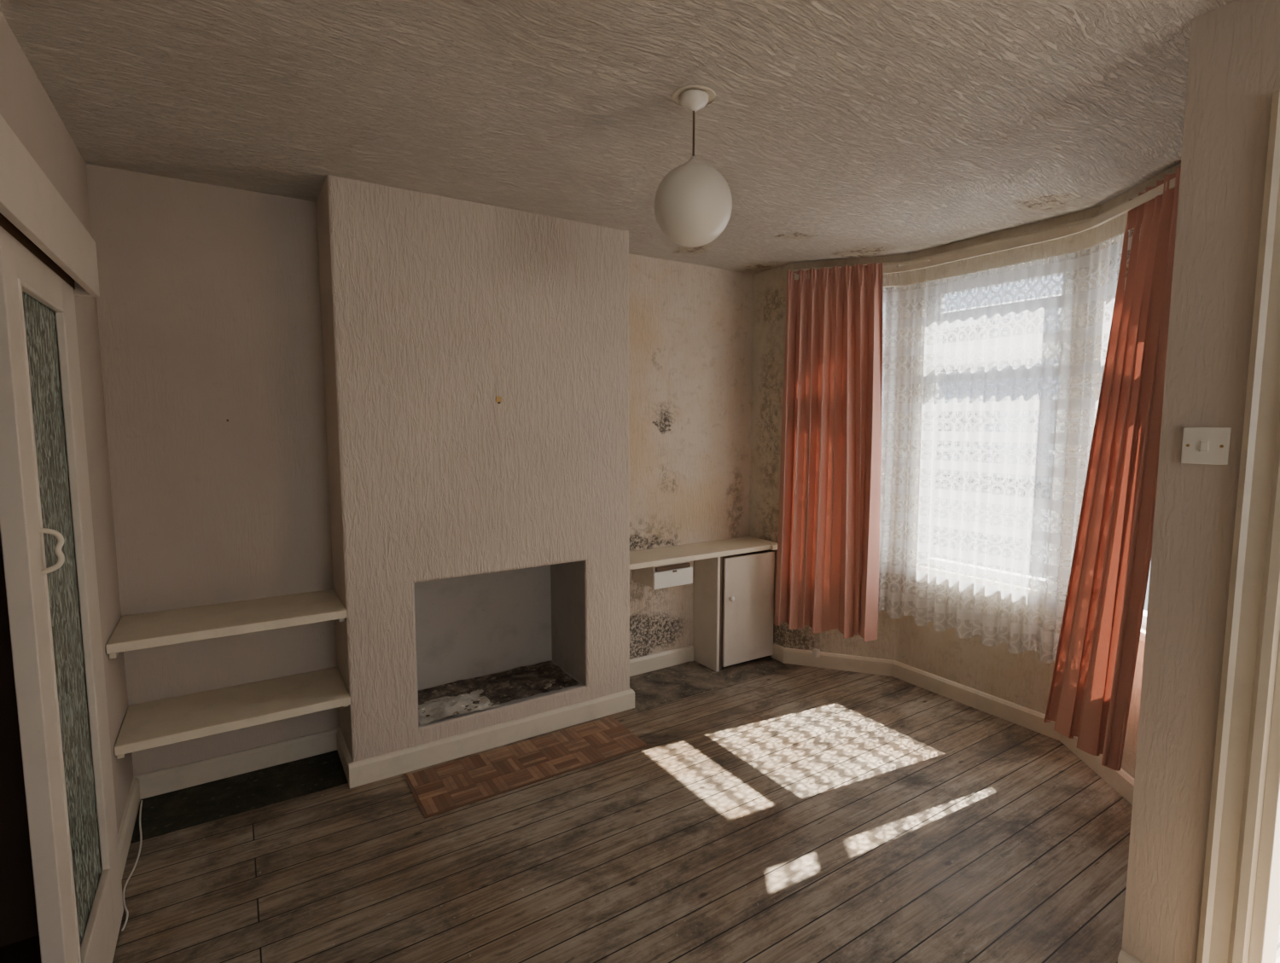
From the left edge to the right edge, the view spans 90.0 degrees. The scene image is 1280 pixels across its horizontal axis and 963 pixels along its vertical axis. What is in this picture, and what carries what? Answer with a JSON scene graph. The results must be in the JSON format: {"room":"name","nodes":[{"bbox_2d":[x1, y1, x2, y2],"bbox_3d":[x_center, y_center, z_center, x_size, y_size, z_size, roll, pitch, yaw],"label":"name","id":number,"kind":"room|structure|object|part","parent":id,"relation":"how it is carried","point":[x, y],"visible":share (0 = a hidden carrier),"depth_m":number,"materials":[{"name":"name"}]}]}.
{"room":"living room","nodes":[
{"label":"living room","id":0,"kind":"room"},
{"bbox_2d":[0,10,133,832],"bbox_3d":[-0.627,0.270,0.171,0.120,2.430,5.720,-3,6,-32],"label":"wall","id":1,"kind":"structure","parent":0,"point":[26,107],"depth_m":2.15,"materials":[{"name":"paint"}]},
{"bbox_2d":[0,114,99,296],"bbox_3d":[-1.158,-0.549,1.124,0.089,0.158,1.720,-3,6,-32],"label":"door pelmet","id":2,"kind":"object","parent":1,"relation":"in","point":[32,211],"depth_m":1.33,"materials":[{"name":"beige paint"}]},
{"bbox_2d":[0,226,123,962],"bbox_3d":[-1.409,0.415,1.572,0.038,1.860,0.690,-3,6,-32],"label":"leaf","id":3,"kind":"object","parent":2,"relation":"hanging from","point":[20,539],"visible":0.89,"depth_m":1.31,"materials":[{"name":"beige paint"}]},
{"bbox_2d":[39,528,64,575],"bbox_3d":[-1.242,0.145,1.353,0.038,0.098,0.026,-3,6,-32],"label":"door handle","id":4,"kind":"object","parent":3,"relation":"attached to","point":[60,538],"depth_m":1.35,"materials":[{"name":"beige paint"}]},
{"bbox_2d":[22,291,101,946],"bbox_3d":[-1.392,0.340,1.537,0.006,1.545,0.425,-3,6,-32],"label":"glass pane","id":5,"kind":"object","parent":3,"relation":"attached to","point":[40,324],"visible":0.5,"depth_m":1.57,"materials":[{"name":"glass"}]},
{"bbox_2d":[17,278,110,962],"bbox_3d":[-1.381,0.340,1.544,0.018,1.545,0.425,-3,6,-32],"label":"bead","id":6,"kind":"object","parent":3,"relation":"attached to","point":[83,951],"visible":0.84,"depth_m":1.67,"materials":[{"name":"beige paint"}]},
{"bbox_2d":[86,163,340,775],"bbox_3d":[-1.748,0.031,2.719,0.750,2.430,0.200,-3,6,-32],"label":"wall","id":7,"kind":"structure","parent":0,"point":[208,304],"depth_m":2.59,"materials":[{"name":"paint"}]},
{"bbox_2d":[105,589,346,659],"bbox_3d":[-1.589,0.549,2.520,0.746,0.065,0.383,-3,6,-32],"label":"wall shelf","id":8,"kind":"object","parent":7,"relation":"attached to","point":[175,626],"visible":1,"depth_m":2.44,"materials":[{"name":"beige paint"}]},
{"bbox_2d":[114,667,350,759],"bbox_3d":[-1.589,0.907,2.554,0.746,0.065,0.383,-3,6,-32],"label":"wall shelf","id":9,"kind":"object","parent":7,"relation":"attached to","point":[148,725],"visible":1,"depth_m":2.48,"materials":[{"name":"beige paint"}]},
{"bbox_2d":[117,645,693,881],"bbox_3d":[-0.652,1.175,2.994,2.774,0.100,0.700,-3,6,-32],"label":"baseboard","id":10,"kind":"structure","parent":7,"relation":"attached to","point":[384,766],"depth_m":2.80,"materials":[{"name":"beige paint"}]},
{"bbox_2d":[0,0,1236,273],"bbox_3d":[0.387,-1.019,0.582,5.380,0.060,5.920,-3,6,-32],"label":"ceiling","id":11,"kind":"structure","parent":0,"point":[834,129],"depth_m":1.88,"materials":[{"name":"white paint"}]},
{"bbox_2d":[654,84,732,247],"bbox_3d":[0.154,-0.898,1.854,0.226,0.417,0.226,-3,6,-32],"label":"pendant lamp","id":12,"kind":"object","parent":11,"relation":"hanging from","point":[693,202],"visible":1,"depth_m":1.79,"materials":[{"name":"white glass"}]},
{"bbox_3d":[0.154,-0.803,1.863,0.226,0.225,0.226,-3,6,-32],"label":"lamp shade","id":13,"kind":"part","parent":12,"relation":"part of","materials":[{"name":"white glass"}]},
{"bbox_2d":[628,253,753,659],"bbox_3d":[0.268,-0.090,4.003,1.345,2.430,0.200,-3,6,-32],"label":"wall","id":14,"kind":"structure","parent":0,"point":[690,326],"depth_m":3.87,"materials":[{"name":"paint"}]},
{"bbox_2d":[633,561,692,589],"bbox_3d":[0.131,0.512,3.702,0.270,0.148,0.244,-3,6,-32],"label":"drawer","id":15,"kind":"object","parent":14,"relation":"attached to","point":[677,574],"visible":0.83,"depth_m":3.61,"materials":[{"name":"beige paint"}]},
{"bbox_2d":[112,656,1279,962],"bbox_3d":[0.445,1.449,0.929,5.600,0.060,6.050,-3,6,-32],"label":"floor","id":16,"kind":"structure","parent":0,"point":[795,814],"depth_m":2.22,"materials":[{"name":"brown wood"}]},
{"bbox_2d":[121,800,142,931],"bbox_3d":[-1.743,1.292,2.209,0.030,0.009,0.781,-4,6,-33],"label":"loose cable","id":17,"kind":"object","parent":16,"relation":"on","point":[141,805],"visible":0.97,"depth_m":2.14,"materials":[{"name":"white plastic"}]},
{"bbox_2d":[130,750,347,843],"bbox_3d":[-1.599,1.259,2.602,0.710,0.004,0.310,-3,6,-32],"label":"alcove linoleum","id":18,"kind":"object","parent":16,"relation":"on","point":[185,808],"visible":1,"depth_m":2.57,"materials":[{"name":"black"}]},
{"bbox_2d":[316,174,629,762],"bbox_3d":[-0.768,-0.008,3.130,1.345,2.430,0.560,-3,6,-32],"label":"chimney breast","id":19,"kind":"object","parent":16,"relation":"on","point":[474,535],"visible":0.98,"depth_m":2.82,"materials":[{"name":"paint"}]},
{"bbox_2d":[495,396,501,403],"bbox_3d":[-0.624,-0.362,2.843,0.025,0.032,0.020,-3,6,-32],"label":"wall hook","id":20,"kind":"object","parent":19,"relation":"attached to","point":[498,399],"visible":1,"depth_m":2.85,"materials":[{"name":"gold metal"}]},
{"bbox_2d":[418,660,580,725],"bbox_3d":[-0.725,1.016,3.163,0.790,0.030,0.383,-3,6,-32],"label":"debris","id":21,"kind":"object","parent":19,"relation":"on","point":[459,697],"visible":0.94,"depth_m":3.16,"materials":[{"name":"paint"}]},
{"bbox_2d":[403,716,651,818],"bbox_3d":[-0.479,1.237,2.852,1.028,0.003,0.358,-3,6,-32],"label":"hearth","id":22,"kind":"object","parent":16,"relation":"on","point":[439,789],"visible":1,"depth_m":2.80,"materials":[{"name":"brown wood"}]},
{"bbox_2d":[629,536,777,672],"bbox_3d":[0.325,0.772,3.808,1.139,0.747,0.317,-3,6,-32],"label":"base cabinet","id":23,"kind":"object","parent":16,"relation":"on","point":[734,578],"visible":0.84,"depth_m":3.89,"materials":[{"name":"beige paint"}]},
{"bbox_2d":[629,536,777,570],"bbox_3d":[0.318,0.415,3.785,1.139,0.030,0.292,-3,6,-32],"label":"countertop","id":24,"kind":"structure","parent":23,"relation":"on","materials":[{"name":"beige paint"}]},
{"bbox_3d":[0.405,0.778,3.911,0.020,0.716,0.232,-3,6,-32],"label":"panel","id":25,"kind":"part","parent":23,"relation":"part of","materials":[{"name":"beige paint"}]},
{"bbox_3d":[0.547,0.700,3.821,0.032,0.032,0.033,-3,6,-32],"label":"knob","id":26,"kind":"part","parent":23,"relation":"part of","materials":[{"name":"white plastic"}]},
{"bbox_3d":[0.670,0.778,3.934,0.398,0.665,0.018,-3,6,-31],"label":"cupboard door","id":27,"kind":"part","parent":23,"relation":"part of","materials":[{"name":"beige paint"}]},
{"bbox_2d":[629,658,788,709],"bbox_3d":[0.348,1.147,3.798,1.095,0.004,0.385,-3,6,-32],"label":"alcove screed","id":28,"kind":"object","parent":16,"relation":"on","point":[661,685],"visible":0.89,"depth_m":3.73,"materials":[{"name":"grey concrete"}]},
{"bbox_2d":[638,666,788,710],"bbox_3d":[0.448,1.163,3.623,1.075,0.006,0.012,-3,6,-32],"label":"trim","id":29,"kind":"structure","parent":16,"relation":"on","point":[786,667],"depth_m":3.59,"materials":[{"name":"brown wood"}]},
{"bbox_2d":[749,262,793,657],"bbox_3d":[0.917,-0.099,4.097,0.250,2.430,0.340,-3,6,-32],"label":"wall","id":30,"kind":"structure","parent":0,"point":[770,286],"depth_m":4.02,"materials":[{"name":"paint"}]},
{"bbox_2d":[812,648,820,657],"bbox_3d":[1.074,1.046,3.906,0.035,0.045,0.030,-3,6,-32],"label":"socket","id":31,"kind":"object","parent":30,"relation":"attached to","point":[816,653],"visible":1,"depth_m":3.90,"materials":[{"name":"white plastic"}]},
{"bbox_2d":[785,253,909,660],"bbox_3d":[1.244,-0.074,3.838,0.675,2.430,0.134,2,6,19],"label":"wall","id":32,"kind":"structure","parent":0,"point":[832,641],"depth_m":3.79,"materials":[{"name":"paint"}]},
{"bbox_2d":[878,286,890,599],"bbox_3d":[1.195,-0.156,3.725,0.425,1.883,0.042,2,6,20],"label":"curtain","id":33,"kind":"object","parent":32,"relation":"hanging from","point":[887,294],"visible":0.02,"depth_m":3.62,"materials":[{"name":"white fabric"}]},
{"bbox_2d":[879,302,889,531],"bbox_3d":[1.268,-0.329,3.817,0.360,1.480,0.035,2,6,19],"label":"window","id":34,"kind":"structure","parent":32,"relation":"in","point":[885,302],"depth_m":3.72,"materials":[{"name":"white paint"}]},
{"bbox_2d":[879,287,898,559],"bbox_3d":[1.268,-0.328,3.814,0.458,1.580,0.070,2,6,19],"label":"frame","id":35,"kind":"object","parent":32,"relation":"attached to","point":[895,360],"visible":0.07,"depth_m":3.71,"materials":[{"name":"white paint"}]},
{"bbox_2d":[894,207,1097,714],"bbox_3d":[1.800,-0.026,3.323,0.120,2.430,1.002,-3,6,-32],"label":"wall","id":36,"kind":"structure","parent":0,"point":[1021,679],"depth_m":3.28,"materials":[{"name":"paint"}]},
{"bbox_2d":[771,643,1134,805],"bbox_3d":[1.605,1.153,3.247,0.408,0.094,2.215,-3,6,-32],"label":"baseboard","id":37,"kind":"structure","parent":36,"relation":"attached to","point":[1122,782],"depth_m":3.42,"materials":[{"name":"beige paint"}]},
{"bbox_2d":[792,185,1156,272],"bbox_3d":[1.575,-1.160,3.073,0.412,0.044,1.919,-3,6,-32],"label":"trim","id":38,"kind":"structure","parent":36,"relation":"attached to","point":[1055,229],"depth_m":3.14,"materials":[{"name":"beige paint"}]},
{"bbox_2d":[793,177,1175,280],"bbox_3d":[1.552,-1.125,3.061,0.419,0.037,1.822,-3,6,-32],"label":"track","id":39,"kind":"object","parent":38,"relation":"attached to","point":[1152,194],"visible":0.91,"depth_m":2.91,"materials":[{"name":"beige paint"}]},
{"bbox_2d":[773,262,883,641],"bbox_3d":[1.080,-0.160,3.667,0.589,2.106,0.140,3,6,26],"label":"window curtain","id":40,"kind":"object","parent":39,"relation":"hanging from","point":[828,560],"visible":1,"depth_m":3.67,"materials":[{"name":"fabric"}]},
{"bbox_2d":[911,564,1053,598],"bbox_3d":[1.766,0.519,3.347,0.057,0.036,0.790,-3,6,-32],"label":"window sill","id":41,"kind":"structure","parent":36,"relation":"in","point":[936,569],"depth_m":3.31,"materials":[{"name":"beige paint"}]},
{"bbox_2d":[878,246,1092,663],"bbox_3d":[1.683,-0.111,3.253,0.086,1.883,0.992,-3,6,-32],"label":"curtain","id":42,"kind":"object","parent":36,"relation":"hanging from","point":[994,629],"visible":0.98,"depth_m":3.21,"materials":[{"name":"white fabric"}]},
{"bbox_2d":[917,256,1074,592],"bbox_3d":[1.815,-0.280,3.303,0.070,1.580,0.748,-3,6,-32],"label":"frame","id":43,"kind":"object","parent":36,"relation":"attached to","point":[1044,261],"visible":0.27,"depth_m":3.25,"materials":[{"name":"white paint"}]},
{"bbox_2d":[926,273,1066,581],"bbox_3d":[1.817,-0.281,3.305,0.035,1.480,0.650,-3,6,-32],"label":"window","id":44,"kind":"structure","parent":36,"relation":"in","point":[942,305],"depth_m":3.51,"materials":[{"name":"white paint"}]},
{"bbox_2d":[1076,162,1181,778],"bbox_3d":[2.036,0.041,2.605,0.134,2.430,0.675,1,5,5],"label":"wall","id":45,"kind":"structure","parent":0,"point":[1116,226],"depth_m":2.56,"materials":[{"name":"paint"}]},
{"bbox_2d":[1071,224,1141,560],"bbox_3d":[1.925,-0.055,2.655,0.039,1.883,0.356,1,5,6],"label":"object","id":46,"kind":"object","parent":45,"relation":"hanging from","point":[1108,290],"visible":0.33,"depth_m":2.71,"materials":[{"name":"white fabric"}]},
{"bbox_2d":[1105,254,1146,628],"bbox_3d":[2.046,-0.215,2.607,0.070,1.580,0.458,1,5,5],"label":"frame","id":47,"kind":"object","parent":45,"relation":"attached to","point":[1144,617],"visible":0.02,"depth_m":2.74,"materials":[{"name":"white paint"}]},
{"bbox_2d":[1139,626,1146,642],"bbox_3d":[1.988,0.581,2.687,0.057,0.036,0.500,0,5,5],"label":"window","id":48,"kind":"structure","parent":45,"relation":"in","point":[1143,629],"depth_m":2.48,"materials":[{"name":"beige paint"}]},
{"bbox_2d":[1043,166,1181,771],"bbox_3d":[1.829,-0.023,2.427,0.237,2.156,0.400,0,5,-2],"label":"window curtain","id":49,"kind":"object","parent":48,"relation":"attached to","point":[1090,695],"visible":0.94,"depth_m":2.41,"materials":[{"name":"fabric"}]},
{"bbox_2d":[1121,0,1279,962],"bbox_3d":[1.714,0.119,1.774,0.920,2.430,0.170,-3,6,-32],"label":"wall","id":50,"kind":"structure","parent":0,"point":[1234,70],"depth_m":1.52,"materials":[{"name":"paint"}]},
{"bbox_2d":[1117,950,1143,962],"bbox_3d":[1.315,1.302,1.638,0.018,0.100,0.154,-3,6,-32],"label":"baseboard","id":51,"kind":"structure","parent":50,"relation":"attached to","point":[1124,957],"depth_m":1.68,"materials":[{"name":"beige paint"}]},
{"bbox_2d":[1181,427,1231,465],"bbox_3d":[1.323,-0.084,1.499,0.012,0.086,0.086,-3,6,-32],"label":"light switch","id":52,"kind":"object","parent":50,"relation":"attached to","point":[1200,445],"visible":1,"depth_m":1.50,"materials":[{"name":"white plastic"}]},
{"bbox_3d":[2.196,0.259,0.285,0.120,2.430,2.870,-3,6,-32],"label":"wall","id":53,"kind":"structure","parent":0,"visible":0},
{"bbox_2d":[1196,89,1279,962],"bbox_3d":[1.672,0.299,1.090,0.144,2.200,0.988,-3,6,-32],"label":"door frame","id":54,"kind":"structure","parent":53,"relation":"attached to","point":[1240,918],"depth_m":1.44,"materials":[{"name":"beige paint"}]},
{"label":"outside","id":55,"kind":"structure","parent":0,"visible":0},
{"bbox_2d":[933,474,1052,578],"bbox_3d":[26.832,0.360,17.269,56.300,0.050,80.000,-3,6,-32],"label":"ground","id":56,"kind":"structure","parent":55,"point":[959,479],"depth_m":14.06,"materials":[{"name":"white"}]},
{"bbox_2d":[881,296,1060,482],"bbox_3d":[18.955,-2.105,11.978,1.000,5.850,60.000,-3,6,-32],"label":"facade","id":57,"kind":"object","parent":56,"relation":"on","point":[1045,314],"visible":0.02,"depth_m":21.47,"materials":[{"name":"white"}]},
{"bbox_2d":[937,325,1056,447],"bbox_3d":[18.061,-2.365,12.333,0.100,4.200,52.000,-3,6,-32],"label":"windows","id":58,"kind":"structure","parent":57,"relation":"attached to","point":[976,328],"depth_m":22.81,"materials":[{"name":"white"}]},
{"bbox_2d":[936,308,1060,479],"bbox_3d":[17.614,-2.027,13.020,0.150,5.400,53.820,-3,6,-32],"label":"window surround","id":59,"kind":"object","parent":57,"relation":"attached to","point":[965,322],"visible":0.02,"depth_m":21.32,"materials":[{"name":"white paint"}]},
{"bbox_2d":[932,527,1151,610],"bbox_3d":[4.621,1.106,4.265,0.250,0.900,18.000,-3,6,-32],"label":"wall","id":60,"kind":"structure","parent":56,"relation":"on","point":[935,531],"depth_m":6.10,"materials":[{"name":"white paint"}]},
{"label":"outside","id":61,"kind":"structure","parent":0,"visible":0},
{"bbox_2d":[883,275,1062,319],"bbox_3d":[20.093,-6.479,12.297,4.300,2.800,60.000,-3,6,-32],"label":"roof","id":62,"kind":"structure","parent":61,"point":[1054,277],"depth_m":21.64,"materials":[{"name":"tile"}]}
]}

